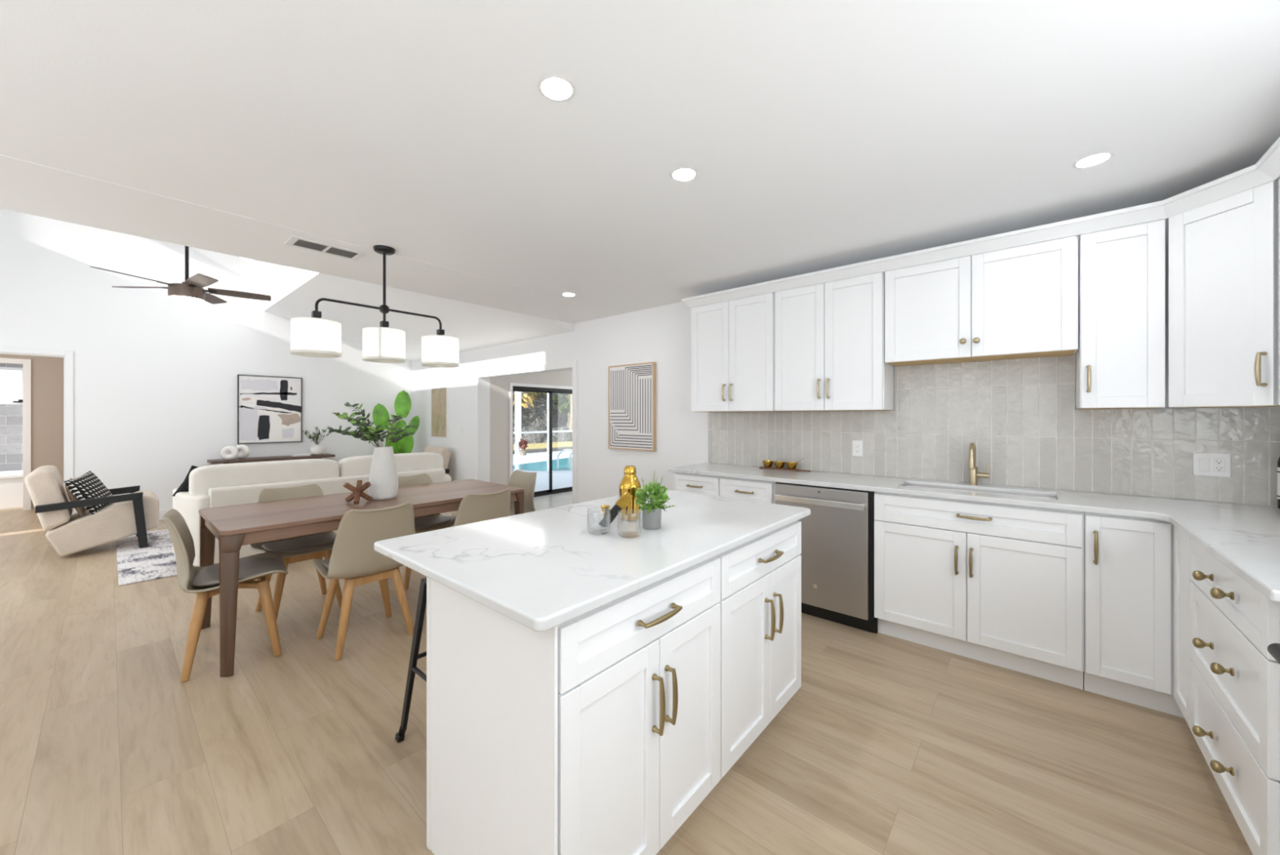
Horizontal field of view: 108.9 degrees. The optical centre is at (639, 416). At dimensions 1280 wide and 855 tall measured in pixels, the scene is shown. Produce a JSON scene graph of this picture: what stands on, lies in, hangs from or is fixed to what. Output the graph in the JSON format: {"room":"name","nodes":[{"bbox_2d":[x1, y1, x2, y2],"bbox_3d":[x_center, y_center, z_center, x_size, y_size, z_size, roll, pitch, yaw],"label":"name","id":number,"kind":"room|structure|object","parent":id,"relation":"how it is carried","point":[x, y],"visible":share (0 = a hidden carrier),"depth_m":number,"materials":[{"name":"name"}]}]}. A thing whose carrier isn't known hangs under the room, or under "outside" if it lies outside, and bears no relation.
{"room":"open-plan kitchen","nodes":[
{"label":"open-plan kitchen","id":0,"kind":"room"},
{"bbox_2d":[0,363,22,471],"bbox_3d":[-10.295,0.087,7.008,0.150,2.500,1.800,0,0,41],"label":"wall","id":1,"kind":"structure","parent":0,"point":[11,415],"depth_m":7.26,"materials":[{"name":"grey tile"}]},
{"bbox_2d":[0,366,22,404],"bbox_3d":[-10.235,-0.488,7.009,0.180,0.590,1.080,0,0,41],"label":"window","id":2,"kind":"structure","parent":1,"relation":"in","point":[20,401],"depth_m":7.28,"materials":[{"name":"white paint"}]},
{"bbox_2d":[0,353,63,509],"bbox_3d":[-9.114,0.087,6.257,0.120,2.500,2.200,0,0,41],"label":"wall","id":3,"kind":"structure","parent":0,"point":[46,372],"depth_m":6.68,"materials":[{"name":"beige paint"}]},
{"bbox_2d":[0,357,31,510],"bbox_3d":[-9.108,0.257,6.159,0.016,2.160,1.100,0,0,41],"label":"trim","id":4,"kind":"structure","parent":3,"relation":"attached to","point":[26,363],"depth_m":6.54,"materials":[{"name":"white paint"}]},
{"bbox_2d":[0,208,412,513],"bbox_3d":[-5.997,-1.163,6.247,0.120,5.000,5.550,0,0,41],"label":"wall","id":5,"kind":"structure","parent":0,"point":[155,375],"depth_m":5.88,"materials":[{"name":"white paint"}]},
{"bbox_2d":[0,346,73,514],"bbox_3d":[-7.042,0.285,5.020,0.136,2.103,1.043,0,0,41],"label":"trim","id":6,"kind":"structure","parent":5,"relation":"attached to","point":[68,356],"depth_m":5.33,"materials":[{"name":"white paint"}]},
{"bbox_2d":[159,508,171,519],"bbox_3d":[-5.401,1.270,6.836,0.015,0.135,3.848,0,0,41],"label":"baseboard","id":7,"kind":"structure","parent":5,"relation":"attached to","point":[162,512],"depth_m":5.92,"materials":[{"name":"white paint"}]},
{"bbox_2d":[237,374,302,444],"bbox_3d":[-5.450,-0.105,6.761,0.036,0.984,0.750,0,0,41],"label":"abstract painting","id":8,"kind":"object","parent":5,"relation":"attached to","point":[269,408],"visible":1,"depth_m":6.74,"materials":[{"name":"white fabric"}]},
{"bbox_2d":[188,246,288,288],"bbox_3d":[-4.911,-2.748,4.020,4.430,1.729,3.290,0,0,41],"label":"ceiling","id":9,"kind":"structure","parent":0,"point":[261,273],"depth_m":6.15,"materials":[{"name":"white paint"}]},
{"bbox_2d":[89,245,271,304],"bbox_3d":[-3.755,-1.678,3.818,1.051,1.467,1.062,0,0,41],"label":"ceiling fan","id":10,"kind":"object","parent":9,"relation":"hanging from","point":[190,291],"visible":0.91,"depth_m":3.78,"materials":[{"name":"wood"}]},
{"bbox_2d":[263,266,573,360],"bbox_3d":[-3.151,-1.518,6.067,4.430,1.010,2.110,0,0,41],"label":"ceiling","id":11,"kind":"structure","parent":0,"point":[295,292],"depth_m":5.79,"materials":[{"name":"white paint"}]},
{"bbox_2d":[489,369,572,484],"bbox_3d":[-1.262,0.087,8.266,0.160,2.500,3.313,0,0,41],"label":"wall","id":12,"kind":"structure","parent":0,"point":[499,386],"depth_m":7.13,"materials":[{"name":"grey paint"}]},
{"bbox_2d":[509,382,572,478],"bbox_3d":[-1.485,0.400,7.872,0.016,1.875,1.740,0,0,41],"label":"trim","id":13,"kind":"structure","parent":12,"relation":"attached to","point":[511,384],"depth_m":7.24,"materials":[{"name":"white paint"}]},
{"bbox_2d":[512,386,572,497],"bbox_3d":[-1.540,0.424,7.920,0.090,1.825,1.640,0,0,41],"label":"door","id":14,"kind":"structure","parent":12,"relation":"in","point":[518,388],"depth_m":7.88,"materials":[{"name":"black metal"}]},
{"bbox_2d":[513,450,572,497],"bbox_3d":[4.444,1.502,21.140,7.968,0.270,30.150,0,0,41],"label":"floor","id":15,"kind":"structure","parent":0,"point":[560,479],"depth_m":10.76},
{"bbox_2d":[518,438,528,455],"bbox_3d":[-4.158,1.065,16.258,0.442,0.604,0.387,0,0,41],"label":"planter","id":16,"kind":"object","parent":15,"relation":"on","point":[522,452],"visible":1,"depth_m":16.20,"materials":[{"name":"stone"}]},
{"bbox_2d":[513,391,572,454],"bbox_3d":[-3.984,-0.508,17.144,0.160,3.750,9.200,0,0,41],"label":"cage","id":17,"kind":"object","parent":15,"relation":"on","point":[517,432],"visible":0.14,"depth_m":16.61,"materials":[{"name":"white metal"}]},
{"bbox_2d":[513,456,572,471],"bbox_3d":[-1.093,1.363,14.023,4.345,0.020,6.478,0,0,41],"label":"swimming pool","id":18,"kind":"object","parent":15,"relation":"on","point":[539,465],"visible":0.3,"depth_m":12.67,"materials":[{"name":"teal liquid"}]},
{"bbox_2d":[556,448,572,468],"bbox_3d":[-1.687,1.095,11.734,0.884,0.542,0.250,0,0,21],"label":"pool handrail","id":19,"kind":"object","parent":18,"relation":"on","point":[564,450],"visible":0.42,"depth_m":11.78,"materials":[{"name":"white metal"}]},
{"bbox_2d":[513,446,572,453],"bbox_3d":[1.329,1.437,23.819,0.250,0.400,30.150,0,0,41],"label":"kerb","id":20,"kind":"object","parent":15,"relation":"on","point":[560,448],"depth_m":17.73,"materials":[{"name":"concrete"}]},
{"bbox_2d":[0,491,1253,854],"bbox_3d":[-2.835,1.397,5.406,13.850,0.120,9.700,0,0,41],"label":"floor","id":21,"kind":"structure","parent":0,"point":[886,744],"depth_m":1.85,"materials":[{"name":"brown wood"}]},
{"bbox_2d":[0,470,22,509],"bbox_3d":[-9.838,1.096,6.642,0.980,0.482,1.620,0,0,41],"label":"bathtub","id":22,"kind":"object","parent":21,"relation":"on","point":[11,481],"visible":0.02,"depth_m":6.69,"materials":[{"name":"ceramic"}]},
{"bbox_2d":[115,528,216,585],"bbox_3d":[-4.032,1.331,5.449,2.280,0.012,2.895,0,0,41],"label":"area rug","id":23,"kind":"object","parent":21,"relation":"on","point":[135,564],"visible":0.22,"depth_m":4.26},
{"bbox_2d":[24,465,159,555],"bbox_3d":[-5.502,0.904,4.637,0.724,0.839,0.842,0,0,41],"label":"armchair","id":24,"kind":"object","parent":23,"relation":"on","point":[136,512],"visible":0.97,"depth_m":4.41,"materials":[{"name":"fabric"}]},
{"bbox_2d":[64,476,86,516],"bbox_3d":[-5.569,0.792,4.520,0.122,0.368,0.384,0,0,-45],"label":"cushion","id":25,"kind":"object","parent":24,"relation":"on","point":[81,510],"visible":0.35,"depth_m":4.42,"materials":[{"name":"beige fabric"}]},
{"bbox_2d":[63,470,112,514],"bbox_3d":[-5.444,0.752,4.544,0.202,0.406,0.445,0,0,-24],"label":"cushion","id":26,"kind":"object","parent":24,"relation":"on","point":[87,486],"visible":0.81,"depth_m":4.47,"materials":[{"name":"black fabric"}]},
{"bbox_2d":[172,452,451,566],"bbox_3d":[-3.260,0.873,4.855,0.905,0.902,2.350,0,0,41],"label":"sofa","id":27,"kind":"object","parent":23,"relation":"on","point":[211,486],"visible":0.35,"depth_m":4.18,"materials":[{"name":"beige fabric"}]},
{"bbox_2d":[172,465,198,496],"bbox_3d":[-3.923,0.612,4.119,0.168,0.374,0.386,0,0,31],"label":"fluffy cushion","id":28,"kind":"object","parent":27,"relation":"on","point":[184,486],"visible":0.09,"depth_m":4.00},
{"bbox_2d":[188,458,339,494],"bbox_3d":[-3.479,0.629,4.311,0.222,0.415,1.096,0,0,41],"label":"cushion","id":29,"kind":"object","parent":27,"relation":"on","point":[202,478],"depth_m":4.16,"materials":[{"name":"beige fabric"}]},
{"bbox_2d":[337,452,443,476],"bbox_3d":[-2.766,0.629,5.140,0.222,0.415,1.074,0,0,41],"label":"cushion","id":30,"kind":"object","parent":27,"relation":"on","point":[360,464],"depth_m":5.10,"materials":[{"name":"beige fabric"}]},
{"bbox_2d":[423,446,450,474],"bbox_3d":[-3.457,0.904,7.053,0.724,0.839,0.842,0,0,41],"label":"armchair","id":31,"kind":"object","parent":23,"relation":"on","point":[445,452],"visible":0.15,"depth_m":7.12,"materials":[{"name":"beige fabric"}]},
{"bbox_2d":[161,508,288,681],"bbox_3d":[-2.311,0.923,2.570,0.516,0.831,0.494,0,0,-42],"label":"dining chair","id":32,"kind":"object","parent":21,"relation":"on","point":[204,581],"visible":0.88,"depth_m":2.51,"materials":[{"name":"fabric"}]},
{"bbox_2d":[191,556,281,586],"bbox_3d":[-2.279,0.881,2.598,0.376,0.047,0.414,0,0,-42],"label":"seat cushion","id":33,"kind":"object","parent":32,"relation":"on","point":[209,575],"depth_m":2.59,"materials":[{"name":"beige fabric"}]},
{"bbox_2d":[207,453,335,463],"bbox_3d":[-5.304,0.961,6.653,0.360,0.752,1.410,0,0,41],"label":"console table","id":34,"kind":"object","parent":21,"relation":"on","point":[324,455],"visible":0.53,"depth_m":6.53,"materials":[{"name":"brown wood"}]},
{"bbox_2d":[220,445,238,459],"bbox_3d":[-5.569,0.490,6.208,0.188,0.188,0.072,0,0,-29],"label":"ring ornament","id":35,"kind":"object","parent":34,"relation":"on","point":[224,452],"visible":1,"depth_m":6.19,"materials":[{"name":"white ceramic"}]},
{"bbox_2d":[235,444,249,458],"bbox_3d":[-5.561,0.486,6.386,0.196,0.196,0.076,0,0,-9],"label":"ring ornament","id":36,"kind":"object","parent":34,"relation":"on","point":[246,451],"visible":0.83,"depth_m":6.36,"materials":[{"name":"white ceramic"}]},
{"bbox_2d":[301,425,331,454],"bbox_3d":[-4.926,0.353,7.000,0.351,0.463,0.428,0,0,41],"label":"potted plant","id":37,"kind":"object","parent":34,"relation":"on","point":[317,449],"visible":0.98,"depth_m":6.96,"materials":[{"name":"white ceramic"}]},
{"bbox_2d":[248,483,342,621],"bbox_3d":[-2.380,0.923,3.201,0.516,0.831,0.494,0,0,40],"label":"dining chair","id":38,"kind":"object","parent":21,"relation":"on","point":[317,545],"visible":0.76,"depth_m":3.15,"materials":[{"name":"brown wood"}]},
{"bbox_2d":[262,533,336,551],"bbox_3d":[-2.346,0.881,3.173,0.376,0.047,0.414,0,0,40],"label":"seat cushion","id":39,"kind":"object","parent":38,"relation":"on","point":[318,541],"depth_m":3.11,"materials":[{"name":"beige fabric"}]},
{"bbox_2d":[198,479,524,676],"bbox_3d":[-1.861,0.961,3.318,0.890,0.752,1.860,0,0,41],"label":"dining table","id":40,"kind":"object","parent":21,"relation":"on","point":[235,526],"visible":0.85,"depth_m":2.75,"materials":[{"name":"brown wood"}]},
{"bbox_2d":[342,480,372,504],"bbox_3d":[-1.910,0.510,3.100,0.171,0.144,0.178,0,0,41],"label":"knot","id":41,"kind":"object","parent":40,"relation":"on","point":[357,491],"visible":1,"depth_m":3.08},
{"bbox_2d":[326,401,417,500],"bbox_3d":[-1.869,0.242,3.212,0.217,0.685,0.602,0,0,41],"label":"vase","id":42,"kind":"object","parent":40,"relation":"on","point":[383,476],"visible":0.97,"depth_m":3.20,"materials":[{"name":"white"}]},
{"bbox_2d":[312,502,415,659],"bbox_3d":[-1.653,0.923,2.773,0.516,0.831,0.494,0,0,42],"label":"dining chair","id":43,"kind":"object","parent":21,"relation":"on","point":[353,558],"visible":0.85,"depth_m":2.61,"materials":[{"name":"brown wood"}]},
{"bbox_2d":[321,558,329,568],"bbox_3d":[-1.685,0.881,2.802,0.376,0.047,0.414,0,0,42],"label":"seat cushion","id":44,"kind":"object","parent":43,"relation":"on","point":[325,562],"depth_m":2.68,"materials":[{"name":"beige fabric"}]},
{"bbox_2d":[372,390,419,453],"bbox_3d":[-4.017,0.446,7.610,0.466,1.781,0.639,0,0,20],"label":"plant","id":45,"kind":"object","parent":21,"relation":"on","point":[402,403],"visible":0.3,"depth_m":7.58,"materials":[{"name":"green plant"}]},
{"bbox_2d":[395,576,426,742],"bbox_3d":[-0.679,1.002,1.917,0.479,0.675,0.473,0,0,41],"label":"bar stool","id":46,"kind":"object","parent":21,"relation":"on","point":[413,669],"visible":0.18,"depth_m":1.89,"materials":[{"name":"black metal"}]},
{"bbox_2d":[386,473,456,589],"bbox_3d":[-1.842,0.923,3.826,0.516,0.831,0.494,0,0,41],"label":"dining chair","id":47,"kind":"object","parent":21,"relation":"on","point":[437,521],"visible":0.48,"depth_m":3.83,"materials":[{"name":"brown wood"}]},
{"bbox_2d":[413,515,450,528],"bbox_3d":[-1.809,0.881,3.798,0.376,0.047,0.414,0,0,41],"label":"seat cushion","id":48,"kind":"object","parent":47,"relation":"on","point":[428,522],"depth_m":3.76,"materials":[{"name":"beige fabric"}]},
{"bbox_2d":[453,488,510,526],"bbox_3d":[-1.212,0.923,3.286,0.516,0.831,0.494,0,0,39],"label":"dining chair","id":49,"kind":"object","parent":21,"relation":"on","point":[473,508],"visible":0.22,"depth_m":3.11,"materials":[{"name":"beige plastic"}]},
{"bbox_2d":[507,469,536,515],"bbox_3d":[-1.216,0.923,4.107,0.494,0.831,0.516,0,0,41],"label":"dining chair","id":50,"kind":"object","parent":21,"relation":"on","point":[520,478],"visible":0.26,"depth_m":4.24,"materials":[{"name":"beige plastic"}]},
{"bbox_2d":[426,555,719,854],"bbox_3d":[-0.180,0.895,1.471,0.672,0.884,0.704,0,0,41],"label":"base cabinet","id":51,"kind":"object","parent":21,"relation":"on","point":[597,731],"visible":0.96,"depth_m":1.22,"materials":[{"name":"white paint"}]},
{"bbox_2d":[373,488,810,631],"bbox_3d":[-0.057,0.438,1.833,0.924,0.030,1.539,0,0,41],"label":"countertop","id":52,"kind":"structure","parent":51,"relation":"on","point":[543,570],"depth_m":1.45,"materials":[{"name":"white stone"}]},
{"bbox_2d":[586,508,610,534],"bbox_3d":[-0.150,0.379,1.666,0.086,0.088,0.085,0,0,41],"label":"glass","id":53,"kind":"object","parent":52,"relation":"on","point":[600,533],"visible":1,"depth_m":1.65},
{"bbox_2d":[600,504,609,517],"bbox_3d":[-0.136,0.386,1.790,0.038,0.074,0.038,0,0,41],"label":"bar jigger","id":54,"kind":"object","parent":52,"relation":"on","point":[605,508],"visible":0.5,"depth_m":1.78,"materials":[{"name":"gold metal"}]},
{"bbox_2d":[598,490,632,527],"bbox_3d":[-0.093,0.361,1.769,0.132,0.145,0.019,0,0,-8],"label":"tongs","id":55,"kind":"object","parent":52,"relation":"on","point":[623,501],"visible":0.91,"depth_m":1.76,"materials":[{"name":"metal"}]},
{"bbox_2d":[617,511,641,537],"bbox_3d":[-0.038,0.379,1.622,0.086,0.088,0.085,0,0,41],"label":"glass","id":56,"kind":"object","parent":52,"relation":"on","point":[618,517],"visible":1,"depth_m":1.61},
{"bbox_2d":[619,465,640,520],"bbox_3d":[-0.041,0.312,1.888,0.090,0.222,0.090,0,0,41],"label":"cocktail shaker","id":57,"kind":"object","parent":52,"relation":"on","point":[630,482],"visible":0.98,"depth_m":1.85,"materials":[{"name":"gold metal"}]},
{"bbox_2d":[619,488,639,520],"bbox_3d":[-0.041,0.358,1.888,0.089,0.130,0.089,0,0,41],"label":"cup","id":58,"kind":"object","parent":57,"relation":"on","point":[631,513],"depth_m":1.85,"materials":[{"name":"gold metal"}]},
{"bbox_2d":[635,471,674,529],"bbox_3d":[0.048,0.312,1.744,0.153,0.221,0.140,0,0,-34],"label":"potted herb","id":59,"kind":"object","parent":52,"relation":"on","point":[651,512],"visible":1,"depth_m":1.72,"materials":[{"name":"plant"}]},
{"bbox_2d":[674,471,775,503],"bbox_3d":[0.773,0.895,3.682,0.877,0.884,0.590,0,0,41],"label":"base cabinet","id":60,"kind":"object","parent":21,"relation":"on","point":[760,491],"visible":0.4,"depth_m":3.45,"materials":[{"name":"white paint"}]},
{"bbox_2d":[667,462,1279,602],"bbox_3d":[1.319,0.438,2.455,3.378,0.030,1.733,0,0,41],"label":"countertop","id":61,"kind":"structure","parent":60,"relation":"on","point":[1245,538],"depth_m":2.15,"materials":[{"name":"white stone"}]},
{"bbox_2d":[759,466,810,471],"bbox_3d":[1.148,0.417,3.635,0.410,0.012,0.060,0,0,41],"label":"serving board","id":62,"kind":"object","parent":61,"relation":"on","point":[761,467],"visible":1,"depth_m":3.62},
{"bbox_2d":[762,460,773,466],"bbox_3d":[1.042,0.386,3.727,0.092,0.050,0.092,0,0,41],"label":"bowl","id":63,"kind":"object","parent":62,"relation":"on","point":[766,463],"visible":1,"depth_m":3.70,"materials":[{"name":"gold metal"}]},
{"bbox_2d":[773,461,785,467],"bbox_3d":[1.118,0.386,3.662,0.092,0.050,0.092,0,0,41],"label":"bowl","id":64,"kind":"object","parent":62,"relation":"on","point":[778,464],"visible":1,"depth_m":3.63,"materials":[{"name":"gold metal"}]},
{"bbox_2d":[786,462,797,469],"bbox_3d":[1.194,0.386,3.596,0.092,0.050,0.092,0,0,41],"label":"bowl","id":65,"kind":"object","parent":62,"relation":"on","point":[792,465],"visible":0.98,"depth_m":3.57,"materials":[{"name":"gold metal"}]},
{"bbox_2d":[968,442,989,484],"bbox_3d":[2.066,0.291,2.797,0.104,0.264,0.146,0,0,41],"label":"tap","id":66,"kind":"object","parent":61,"relation":"on","point":[974,474],"visible":1,"depth_m":2.81,"materials":[{"name":"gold metal"}]},
{"bbox_2d":[901,482,1057,499],"bbox_3d":[1.950,0.543,2.685,0.734,0.208,0.284,0,0,41],"label":"sink","id":67,"kind":"object","parent":61,"relation":"in","point":[906,483],"visible":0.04,"depth_m":2.76,"materials":[{"name":"silver metal"}]},
{"bbox_2d":[1276,456,1279,508],"bbox_3d":[2.967,0.257,2.084,0.077,0.330,0.077,0,0,41],"label":"bottle","id":68,"kind":"object","parent":61,"relation":"on","point":[1278,460],"visible":1,"depth_m":2.10,"materials":[{"name":"black plastic"}]},
{"bbox_2d":[715,520,801,779],"bbox_3d":[0.283,0.895,2.004,0.665,0.884,0.704,0,0,41],"label":"base cabinet","id":69,"kind":"object","parent":21,"relation":"on","point":[760,602],"visible":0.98,"depth_m":1.76,"materials":[{"name":"white paint"}]},
{"bbox_2d":[774,481,877,633],"bbox_3d":[1.346,0.896,3.175,0.638,0.882,0.610,0,0,41],"label":"dishwasher","id":70,"kind":"object","parent":21,"relation":"on","point":[837,553],"visible":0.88,"depth_m":2.91,"materials":[{"name":"silver metal"}]},
{"bbox_2d":[874,484,1084,689],"bbox_3d":[1.939,0.895,2.679,0.923,0.884,0.590,0,0,41],"label":"base cabinet","id":71,"kind":"object","parent":21,"relation":"on","point":[1000,584],"visible":0.99,"depth_m":2.44,"materials":[{"name":"white paint"}]},
{"bbox_2d":[1083,511,1191,727],"bbox_3d":[2.551,0.895,1.992,0.899,0.884,0.823,0,0,41],"label":"base cabinet","id":72,"kind":"object","parent":21,"relation":"on","point":[1137,579],"visible":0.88,"depth_m":2.08,"materials":[{"name":"white paint"}]},
{"bbox_2d":[1190,537,1279,854],"bbox_3d":[2.047,0.895,1.282,0.595,0.884,0.899,0,0,41],"label":"base cabinet","id":73,"kind":"object","parent":21,"relation":"on","point":[1235,679],"visible":0.98,"depth_m":1.39,"materials":[{"name":"white paint"}]},
{"bbox_2d":[1266,642,1279,662],"bbox_3d":[1.510,0.879,0.640,0.704,0.916,0.754,0,0,41],"label":"range","id":74,"kind":"object","parent":21,"relation":"on","point":[1273,649],"visible":1,"depth_m":0.95,"materials":[{"name":"silver metal"}]},
{"bbox_2d":[0,0,1279,323],"bbox_3d":[-0.773,-1.182,1.325,5.400,0.162,6.200,0,0,41],"label":"ceiling","id":75,"kind":"structure","parent":0,"point":[817,135],"depth_m":1.75,"materials":[{"name":"white paint"}]},
{"bbox_2d":[284,235,366,261],"bbox_3d":[-2.055,-1.098,3.001,0.210,0.006,0.410,0,0,41],"label":"ceiling vent","id":76,"kind":"object","parent":75,"relation":"in","point":[294,241],"visible":1,"depth_m":2.98,"materials":[{"name":"white plastic"}]},
{"bbox_2d":[290,244,458,367],"bbox_3d":[-1.677,-0.734,3.003,0.248,0.738,0.998,0,0,41],"label":"pendant lamp","id":77,"kind":"object","parent":75,"relation":"hanging from","point":[314,336],"visible":1,"depth_m":2.90,"materials":[{"name":"black metal"}]},
{"bbox_2d":[291,351,340,357],"bbox_3d":[-1.922,-0.365,2.719,0.241,0.002,0.241,0,0,41],"label":"diffuser","id":78,"kind":"object","parent":77,"relation":"attached to","point":[315,354],"depth_m":2.70,"materials":[{"name":"fabric"}]},
{"bbox_2d":[311,310,321,318],"bbox_3d":[-1.922,-0.569,2.719,0.042,0.112,0.042,0,0,41],"label":"socket","id":79,"kind":"object","parent":77,"relation":"attached to","point":[315,313],"depth_m":2.71,"materials":[{"name":"black metal"}]},
{"bbox_2d":[363,358,404,363],"bbox_3d":[-1.677,-0.365,3.003,0.241,0.002,0.241,0,0,41],"label":"diffuser","id":80,"kind":"object","parent":77,"relation":"attached to","point":[375,360],"depth_m":2.97,"materials":[{"name":"fabric"}]},
{"bbox_2d":[422,363,458,367],"bbox_3d":[-1.433,-0.365,3.287,0.241,0.002,0.241,0,0,41],"label":"diffuser","id":81,"kind":"object","parent":77,"relation":"attached to","point":[433,365],"depth_m":3.25,"materials":[{"name":"fabric"}]},
{"bbox_2d":[537,75,575,102],"bbox_3d":[-0.280,-1.102,1.540,0.128,0.002,0.128,0,0,41],"label":"recessed light","id":82,"kind":"object","parent":75,"relation":"in","point":[557,88],"visible":1,"depth_m":1.54,"materials":[{"name":"white plastic"}]},
{"bbox_2d":[670,167,697,182],"bbox_3d":[0.201,-1.102,2.086,0.128,0.002,0.128,0,0,41],"label":"recessed light","id":83,"kind":"object","parent":75,"relation":"in","point":[681,174],"visible":1,"depth_m":2.08,"materials":[{"name":"white"}]},
{"bbox_2d":[1072,151,1114,168],"bbox_3d":[1.948,-1.102,1.969,0.128,0.002,0.128,0,0,41],"label":"recessed light","id":84,"kind":"object","parent":75,"relation":"in","point":[1097,158],"visible":1,"depth_m":1.97,"materials":[{"name":"white"}]},
{"bbox_2d":[642,506,661,529],"bbox_3d":[0.045,0.384,1.744,0.075,0.078,0.075,0,0,41],"label":"pot","id":85,"kind":"object","parent":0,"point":[651,515],"depth_m":1.71,"materials":[{"name":"ceramic"}]},
{"bbox_2d":[412,217,1279,506],"bbox_3d":[-0.423,-0.013,5.228,9.960,2.700,0.198,0,0,41],"label":"wall","id":86,"kind":"structure","parent":0,"point":[1020,415],"depth_m":3.13,"materials":[{"name":"tile"}]},
{"bbox_2d":[431,386,448,437],"bbox_3d":[-3.329,-0.068,7.593,0.540,0.816,0.026,0,0,41],"label":"picture","id":87,"kind":"object","parent":86,"relation":"attached to","point":[439,396],"visible":1,"depth_m":7.57,"materials":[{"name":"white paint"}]},
{"bbox_2d":[475,360,577,503],"bbox_3d":[-1.603,0.340,6.117,2.276,1.995,0.016,0,0,41],"label":"trim","id":88,"kind":"structure","parent":86,"relation":"attached to","point":[573,364],"depth_m":5.60,"materials":[{"name":"white paint"}]},
{"bbox_2d":[608,361,656,451],"bbox_3d":[-0.093,-0.101,4.799,0.636,0.896,0.042,0,0,41],"label":"picture","id":89,"kind":"object","parent":86,"relation":"attached to","point":[632,388],"visible":1,"depth_m":4.76,"materials":[{"name":"white fabric"}]},
{"bbox_2d":[691,292,782,412],"bbox_3d":[0.813,-0.496,3.822,0.756,0.906,0.340,0,0,41],"label":"upper cabinet","id":90,"kind":"object","parent":86,"relation":"attached to","point":[733,341],"visible":0.98,"depth_m":3.69,"materials":[{"name":"white paint"}]},
{"bbox_2d":[680,137,1279,307],"bbox_3d":[1.552,-0.981,2.883,0.916,0.072,3.311,0,0,-31],"label":"trim","id":91,"kind":"structure","parent":90,"relation":"attached to","point":[1266,170],"depth_m":2.44,"materials":[{"name":"white paint"}]},
{"bbox_2d":[774,271,893,411],"bbox_3d":[1.387,-0.496,3.327,0.750,0.906,0.340,0,0,41],"label":"upper cabinet","id":92,"kind":"object","parent":86,"relation":"attached to","point":[829,336],"visible":0.98,"depth_m":3.20,"materials":[{"name":"white paint"}]},
{"bbox_2d":[852,440,862,456],"bbox_3d":[1.596,0.233,3.355,0.072,0.116,0.010,0,0,41],"label":"wall outlet","id":93,"kind":"object","parent":86,"relation":"attached to","point":[857,446],"visible":1,"depth_m":3.35,"materials":[{"name":"white plastic"}]},
{"bbox_2d":[884,235,1078,366],"bbox_3d":[2.021,-0.649,2.779,0.916,0.599,0.345,0,0,41],"label":"upper cabinet","id":94,"kind":"object","parent":86,"relation":"attached to","point":[1022,301],"visible":1,"depth_m":2.64,"materials":[{"name":"white paint"}]},
{"bbox_2d":[1075,218,1164,408],"bbox_3d":[2.486,-0.496,2.382,0.296,0.906,0.340,0,0,41],"label":"upper cabinet","id":95,"kind":"object","parent":86,"relation":"attached to","point":[1120,354],"visible":0.99,"depth_m":2.29,"materials":[{"name":"white paint"}]},
{"bbox_2d":[1193,452,1230,477],"bbox_3d":[2.846,0.239,2.279,0.118,0.116,0.010,0,0,41],"label":"outlet","id":96,"kind":"object","parent":86,"relation":"attached to","point":[1216,464],"visible":1,"depth_m":2.28,"materials":[{"name":"white plastic"}]},
{"bbox_2d":[1213,457,1224,471],"bbox_3d":[2.862,0.239,2.262,0.033,0.066,0.003,0,0,41],"label":"receptacle","id":97,"kind":"object","parent":96,"relation":"attached to","point":[1219,463],"depth_m":2.26,"materials":[{"name":"grey"}]},
{"bbox_2d":[1168,179,1279,407],"bbox_3d":[2.630,-0.496,2.011,0.290,0.906,0.350,0,0,-4],"label":"upper cabinet","id":98,"kind":"object","parent":86,"relation":"attached to","point":[1224,254],"visible":0.98,"depth_m":1.98,"materials":[{"name":"white paint"}]},
{"bbox_3d":[1.217,0.117,-0.387,0.150,2.440,6.200,0,0,41],"label":"wall","id":99,"kind":"structure","parent":0,"visible":0},
{"bbox_2d":[1279,177,1279,404],"bbox_3d":[2.407,-0.496,1.433,0.385,0.906,0.758,0,0,41],"label":"upper cabinet","id":100,"kind":"object","parent":99,"relation":"attached to","point":[1279,178],"visible":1,"depth_m":1.81,"materials":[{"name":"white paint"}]},
{"label":"outside","id":101,"kind":"structure","parent":0,"visible":0},
{"bbox_2d":[513,440,572,449],"bbox_3d":[0.389,1.472,25.947,3.950,0.330,32.150,0,0,41],"label":"grass","id":102,"kind":"structure","parent":101,"point":[557,444],"depth_m":20.80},
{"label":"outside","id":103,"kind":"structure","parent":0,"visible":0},
{"bbox_2d":[513,391,572,444],"bbox_3d":[-5.943,-4.769,34.130,16.324,12.312,36.000,0,0,41],"label":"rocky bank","id":104,"kind":"object","parent":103,"point":[533,419],"visible":0.02,"depth_m":24.81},
{"bbox_2d":[513,391,546,408],"bbox_3d":[-6.244,-1.286,24.003,2.483,3.360,2.468,0,0,41],"label":"shrub","id":105,"kind":"object","parent":104,"relation":"on","point":[525,397],"visible":0.13,"depth_m":23.78,"materials":[{"name":"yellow plant"}]},
{"bbox_2d":[552,393,570,426],"bbox_3d":[-4.046,-0.999,25.929,1.932,3.381,2.108,0,0,41],"label":"shrub","id":106,"kind":"object","parent":104,"relation":"on","point":[566,406],"visible":0.3,"depth_m":25.80,"materials":[{"name":"green plant"}]},
{"bbox_2d":[568,394,572,435],"bbox_3d":[-3.773,-1.661,25.195,0.278,6.006,0.318,0,0,41],"label":"bare tree","id":107,"kind":"object","parent":104,"relation":"on","point":[571,415],"visible":0.25,"depth_m":25.09,"materials":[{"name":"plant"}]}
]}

